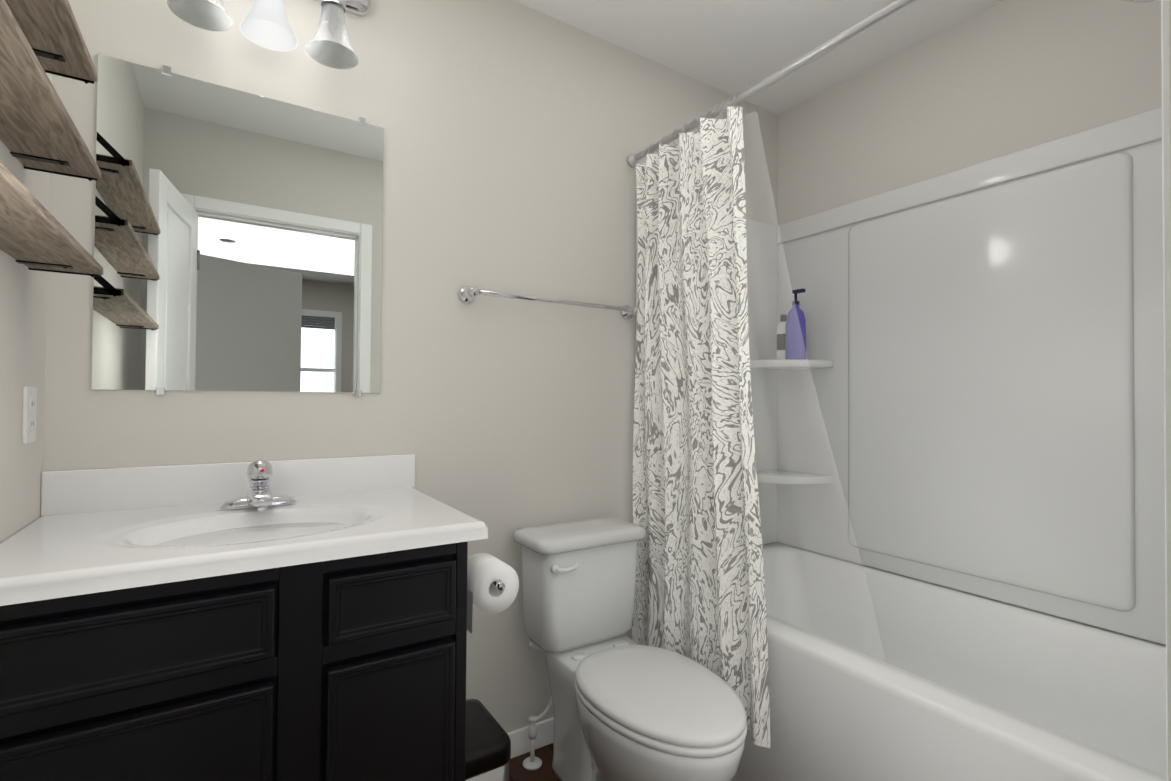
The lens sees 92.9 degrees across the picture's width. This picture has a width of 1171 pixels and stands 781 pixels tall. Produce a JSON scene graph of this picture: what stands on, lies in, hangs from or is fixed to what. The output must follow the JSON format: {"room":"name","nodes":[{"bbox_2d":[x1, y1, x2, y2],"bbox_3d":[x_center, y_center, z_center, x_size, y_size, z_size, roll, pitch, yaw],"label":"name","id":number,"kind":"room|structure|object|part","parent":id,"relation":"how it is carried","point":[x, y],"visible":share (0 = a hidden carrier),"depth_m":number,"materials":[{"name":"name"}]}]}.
{"room":"bathroom","nodes":[
{"label":"bathroom","id":0,"kind":"room"},
{"bbox_2d":[0,73,51,541],"bbox_3d":[-0.775,-0.071,0.479,0.120,2.470,1.670,1,-1,-33],"label":"wall","id":1,"kind":"structure","parent":0,"point":[23,303],"depth_m":1.07,"materials":[{"name":"grey paint"}]},
{"bbox_2d":[22,386,36,444],"bbox_3d":[-1.109,0.049,1.111,0.007,0.114,0.070,1,-1,-33],"label":"electrical outlet","id":2,"kind":"object","parent":1,"relation":"attached to","point":[29,418],"visible":1,"depth_m":1.10,"materials":[{"name":"white plastic"}]},
{"bbox_2d":[10,152,97,180],"bbox_3d":[-0.814,-0.480,0.756,0.112,0.113,0.804,1,-1,-33],"label":"shelf bracket","id":3,"kind":"object","parent":1,"relation":"attached to","point":[37,158],"visible":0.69,"depth_m":1.04,"materials":[{"name":"black metal"}]},
{"bbox_2d":[0,0,100,178],"bbox_3d":[-0.809,-0.438,0.758,0.113,0.016,0.797,1,-1,-33],"label":"wall shelf","id":4,"kind":"object","parent":3,"relation":"on","point":[35,119],"visible":0.92,"depth_m":0.86,"materials":[{"name":"brown wood"}]},
{"bbox_2d":[16,260,99,277],"bbox_3d":[-0.827,-0.294,0.771,0.112,0.113,0.847,1,-1,-33],"label":"shelf bracket","id":5,"kind":"object","parent":1,"relation":"attached to","point":[47,264],"visible":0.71,"depth_m":1.07,"materials":[{"name":"black metal"}]},
{"bbox_2d":[0,162,102,274],"bbox_3d":[-0.823,-0.252,0.774,0.113,0.016,0.840,1,-1,-33],"label":"wall shelf","id":6,"kind":"object","parent":5,"relation":"on","point":[32,229],"visible":0.92,"depth_m":0.87,"materials":[{"name":"brown wood"}]},
{"bbox_2d":[32,48,93,83],"bbox_3d":[-0.798,-0.652,0.736,0.112,0.113,0.751,1,-1,-33],"label":"shelf bracket","id":7,"kind":"object","parent":1,"relation":"attached to","point":[45,54],"visible":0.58,"depth_m":1.00,"materials":[{"name":"black metal"}]},
{"bbox_2d":[5,0,97,81],"bbox_3d":[-0.794,-0.610,0.739,0.113,0.016,0.744,1,-1,-33],"label":"wall shelf","id":8,"kind":"object","parent":7,"relation":"on","point":[51,26],"visible":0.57,"depth_m":0.94,"materials":[{"name":"brown wood"}]},
{"bbox_2d":[43,0,777,732],"bbox_3d":[-0.182,-0.045,1.920,2.680,2.470,0.130,1,-1,-33],"label":"wall","id":9,"kind":"structure","parent":0,"point":[515,134],"depth_m":1.60,"materials":[{"name":"grey paint"}]},
{"bbox_3d":[-0.846,-0.378,1.425,0.626,0.763,0.005,1,-1,-33],"label":"mirror","id":10,"kind":"part","parent":9,"relation":"part of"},
{"bbox_3d":[-0.818,-0.378,1.441,0.459,0.783,0.010,1,-1,-33],"label":"mirror frame","id":11,"kind":"part","parent":9,"relation":"part of","materials":[{"name":"silver metal"}]},
{"bbox_2d":[167,0,370,69],"bbox_3d":[-0.782,-1.017,1.377,0.500,0.302,0.166,1,-1,-33],"label":"sconce","id":12,"kind":"object","parent":9,"relation":"attached to","point":[360,8],"depth_m":1.39,"materials":[{"name":"white glass"}]},
{"bbox_3d":[-0.887,-0.932,1.284,0.124,0.128,0.124,1,-1,-33],"label":"vanity sconce shade","id":13,"kind":"part","parent":12,"relation":"part of","materials":[{"name":"white glass"}]},
{"bbox_3d":[-0.771,-0.930,1.358,0.124,0.128,0.124,1,-1,-33],"label":"vanity sconce shade","id":14,"kind":"part","parent":12,"relation":"part of","materials":[{"name":"white glass"}]},
{"bbox_3d":[-0.651,-0.928,1.435,0.124,0.128,0.124,1,-1,-33],"label":"vanity sconce shade","id":15,"kind":"part","parent":12,"relation":"part of","materials":[{"name":"white glass"}]},
{"bbox_2d":[459,286,636,319],"bbox_3d":[-0.089,-0.294,1.871,0.676,0.056,0.076,1,-1,-33],"label":"towel rail","id":16,"kind":"object","parent":9,"relation":"attached to","point":[468,294],"visible":0.94,"depth_m":1.79,"materials":[{"name":"silver metal"}]},
{"bbox_2d":[627,0,919,166],"bbox_3d":[0.594,-0.870,1.440,0.048,0.048,1.548,1,-1,-33],"label":"curtain rod","id":17,"kind":"object","parent":9,"relation":"attached to","point":[869,22],"visible":1,"depth_m":1.49,"materials":[{"name":"white metal"}]},
{"bbox_2d":[722,92,745,118],"bbox_3d":[0.451,-0.855,1.661,0.048,0.061,0.028,1,-1,-18],"label":"curtain ring","id":18,"kind":"object","parent":17,"relation":"hanging from","point":[738,92],"depth_m":1.65,"materials":[{"name":"silver metal"}]},
{"bbox_2d":[632,106,770,748],"bbox_3d":[0.330,0.069,1.738,0.080,1.773,0.594,1,-1,-33],"label":"shower curtain","id":19,"kind":"object","parent":18,"relation":"hanging from","point":[700,598],"visible":0.96,"depth_m":1.71,"materials":[{"name":"white fabric"}]},
{"bbox_2d":[743,111,884,661],"bbox_3d":[0.513,-0.023,1.727,0.185,1.586,0.790,1,-1,-33],"label":"curtain liner","id":20,"kind":"object","parent":18,"relation":"hanging from","point":[768,419],"visible":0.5,"depth_m":1.62,"materials":[{"name":"white"}]},
{"bbox_2d":[509,743,558,780],"bbox_3d":[0.258,1.208,1.204,2.680,0.050,1.790,1,-1,-33],"label":"floor","id":21,"kind":"structure","parent":0,"point":[518,771],"depth_m":1.74,"materials":[{"name":"wood"}]},
{"bbox_2d":[0,487,487,780],"bbox_3d":[-0.696,0.724,1.184,0.800,0.902,0.558,1,-1,-33],"label":"bathroom vanity","id":22,"kind":"object","parent":21,"relation":"on","point":[300,662],"depth_m":0.97,"materials":[{"name":"black"}]},
{"bbox_3d":[-0.694,0.400,0.872,0.361,0.121,0.019,1,-1,-33],"label":"bathroom vanity drawer","id":23,"kind":"part","parent":22,"relation":"part of","materials":[{"name":"black wood"}]},
{"bbox_2d":[40,454,415,515],"bbox_3d":[-0.837,0.229,1.417,0.800,0.097,0.020,1,-1,-33],"label":"backsplash","id":24,"kind":"structure","parent":22,"relation":"on","point":[63,492],"depth_m":1.34,"materials":[{"name":"white stone"}]},
{"bbox_3d":[-0.693,0.343,1.189,0.800,0.140,0.558,1,-1,-33],"label":"bathroom vanity top","id":25,"kind":"part","parent":22,"relation":"part of","materials":[{"name":"white stone"}]},
{"bbox_2d":[219,460,296,510],"bbox_3d":[-0.747,0.219,1.280,0.160,0.109,0.165,1,-1,-33],"label":"faucet","id":26,"kind":"object","parent":22,"relation":"on","point":[261,496],"visible":1,"depth_m":1.30,"materials":[{"name":"silver metal"}]},
{"bbox_3d":[-0.369,0.406,1.081,0.240,0.121,0.019,1,-1,-33],"label":"bathroom vanity drawer","id":27,"kind":"part","parent":22,"relation":"part of","materials":[{"name":"black wood"}]},
{"bbox_2d":[492,580,504,589],"bbox_3d":[-0.284,0.452,1.334,0.117,0.050,0.191,1,-1,-33],"label":"toilet paper holder","id":28,"kind":"object","parent":22,"relation":"attached to","point":[499,585],"visible":0.21,"depth_m":1.28,"materials":[{"name":"silver metal"}]},
{"bbox_2d":[467,553,518,633],"bbox_3d":[-0.238,0.482,1.349,0.118,0.151,0.105,1,-1,-33],"label":"toilet paper roll","id":29,"kind":"object","parent":28,"relation":"on","point":[484,572],"visible":0.81,"depth_m":1.31,"materials":[{"name":"white paper"}]},
{"bbox_2d":[465,762,508,780],"bbox_3d":[-0.321,1.044,1.457,0.170,0.220,0.245,1,-1,-33],"label":"trash can","id":30,"kind":"object","parent":21,"relation":"on","point":[500,773],"visible":0.15,"depth_m":1.38,"materials":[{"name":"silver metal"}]},
{"bbox_2d":[465,699,510,779],"bbox_3d":[-0.311,1.031,1.442,0.178,0.301,0.288,1,-1,-33],"label":"lid","id":31,"kind":"object","parent":30,"relation":"attached to","point":[488,745],"visible":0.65,"depth_m":1.40,"materials":[{"name":"black plastic"}]},
{"bbox_2d":[507,717,553,758],"bbox_3d":[-0.182,1.147,1.836,0.843,0.083,0.012,1,-1,-33],"label":"baseboard","id":32,"kind":"structure","parent":21,"relation":"on","point":[520,741],"depth_m":1.81,"materials":[{"name":"white"}]},
{"bbox_2d":[523,715,541,769],"bbox_3d":[-0.168,1.113,1.769,0.062,0.148,0.062,1,-1,-33],"label":"supply valve","id":33,"kind":"object","parent":21,"relation":"on","point":[532,762],"visible":1,"depth_m":1.76,"materials":[{"name":"white plastic"}]},
{"bbox_2d":[529,641,552,721],"bbox_3d":[-0.135,0.927,1.781,0.108,0.266,0.033,1,-1,-33],"label":"hose","id":34,"kind":"object","parent":33,"relation":"attached to","point":[543,714],"visible":0.54,"depth_m":1.78,"materials":[{"name":"grey"}]},
{"bbox_2d":[546,635,744,780],"bbox_3d":[0.148,0.991,1.538,0.364,0.391,0.664,1,-1,-33],"label":"toilet","id":35,"kind":"object","parent":21,"relation":"on","point":[588,745],"visible":0.5,"depth_m":1.44,"materials":[{"name":"white ceramic"}]},
{"bbox_2d":[513,517,645,652],"bbox_3d":[-0.014,0.618,1.799,0.408,0.352,0.233,1,-1,-33],"label":"toilet tank","id":36,"kind":"object","parent":35,"relation":"on","point":[590,599],"depth_m":1.71,"materials":[{"name":"white ceramic"}]},
{"bbox_3d":[-0.060,0.525,1.646,0.088,0.025,0.025,1,-1,-33],"label":"toilet handle","id":37,"kind":"part","parent":36,"relation":"part of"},
{"bbox_2d":[575,679,746,757],"bbox_3d":[0.193,0.814,1.472,0.372,0.021,0.513,1,-1,-33],"label":"seat","id":38,"kind":"object","parent":35,"relation":"on","point":[713,752],"visible":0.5,"depth_m":1.27,"materials":[{"name":"white plastic"}]},
{"bbox_2d":[572,641,746,747],"bbox_3d":[0.185,0.798,1.485,0.370,0.052,0.539,1,-1,-33],"label":"lid","id":39,"kind":"object","parent":38,"relation":"on","point":[664,695],"visible":0.98,"depth_m":1.41,"materials":[{"name":"white plastic"}]},
{"bbox_2d":[731,542,1166,780],"bbox_3d":[0.937,0.933,1.644,0.829,0.522,1.548,1,-1,-33],"label":"bathtub","id":40,"kind":"object","parent":21,"relation":"on","point":[957,685],"visible":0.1,"depth_m":1.51,"materials":[{"name":"white ceramic"}]},
{"bbox_2d":[635,107,1165,644],"bbox_3d":[0.948,-0.043,1.661,0.820,1.429,1.547,1,-1,-33],"label":"tub surround","id":41,"kind":"object","parent":40,"relation":"on","point":[813,261],"visible":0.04,"depth_m":2.08,"materials":[{"name":"white plastic"}]},
{"bbox_2d":[750,360,832,483],"bbox_3d":[1.161,0.122,1.797,0.275,0.502,1.514,1,-1,-33],"label":"shelves","id":42,"kind":"object","parent":41,"relation":"attached to","point":[812,364],"visible":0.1,"depth_m":2.26,"materials":[{"name":"white plastic"}]},
{"bbox_2d":[777,350,784,359],"bbox_3d":[0.859,-0.148,2.413,0.055,0.050,0.055,1,-1,-42],"label":"bottle","id":43,"kind":"object","parent":42,"relation":"on","point":[782,352],"depth_m":2.39,"materials":[{"name":"white plastic"}]},
{"bbox_2d":[777,314,786,333],"bbox_3d":[0.860,-0.286,2.415,0.055,0.086,0.055,1,-1,-42],"label":"bottle","id":44,"kind":"object","parent":42,"relation":"on","point":[783,322],"depth_m":2.40,"materials":[{"name":"white plastic"}]},
{"bbox_2d":[777,334,784,349],"bbox_3d":[0.859,-0.208,2.414,0.057,0.070,0.057,1,-1,-33],"label":"label","id":45,"kind":"object","parent":44,"relation":"attached to","point":[781,336],"depth_m":2.39,"materials":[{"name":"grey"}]},
{"bbox_3d":[0.860,-0.314,2.416,0.027,0.031,0.026,1,-1,-33],"label":"small bottle cap","id":46,"kind":"part","parent":44,"relation":"part of","materials":[{"name":"grey plastic"}]},
{"bbox_2d":[785,288,805,359],"bbox_3d":[0.882,-0.273,2.334,0.062,0.297,0.082,1,-1,-33],"label":"bottle","id":47,"kind":"object","parent":42,"relation":"on","point":[800,317],"depth_m":2.31,"materials":[{"name":"blue"}]},
{"bbox_3d":[0.890,-0.390,2.325,0.030,0.062,0.055,1,-1,-33],"label":"purple bottle cap","id":48,"kind":"part","parent":47,"relation":"part of","materials":[{"name":"purple plastic"}]},
{"bbox_2d":[848,152,1134,611],"bbox_3d":[1.273,-0.024,1.870,0.012,1.275,0.830,1,-1,-33],"label":"tub surround panel","id":49,"kind":"object","parent":41,"relation":"attached to","point":[990,383],"visible":0.88,"depth_m":1.77,"materials":[{"name":"white plastic"}]},
{"bbox_2d":[513,0,1002,114],"bbox_3d":[0.278,-1.337,1.241,2.680,0.100,1.790,1,-1,-33],"label":"ceiling","id":50,"kind":"structure","parent":0,"point":[732,47],"depth_m":1.98,"materials":[{"name":"white paint"}]},
{"bbox_2d":[778,0,1161,224],"bbox_3d":[1.376,-0.034,1.865,0.120,2.470,1.670,1,-1,-33],"label":"wall","id":51,"kind":"structure","parent":0,"point":[1002,78],"depth_m":1.88,"materials":[{"name":"grey paint"}]},
{"bbox_3d":[0.720,-0.059,0.521,2.440,2.470,0.120,1,-1,-33],"label":"wall","id":52,"kind":"structure","parent":0,"visible":0},
{"bbox_2d":[1123,0,1154,2],"bbox_3d":[1.241,-0.919,1.121,0.084,0.173,0.272,1,-1,-33],"label":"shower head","id":53,"kind":"object","parent":52,"relation":"attached to","point":[1140,1],"visible":1,"depth_m":1.22},
{"bbox_2d":[1161,0,1170,780],"bbox_3d":[0.129,0.115,0.216,0.860,2.105,0.010,1,-1,-33],"label":"door frame","id":54,"kind":"structure","parent":52,"relation":"attached to","point":[1166,84],"depth_m":0.42,"materials":[{"name":"white"}]}
]}

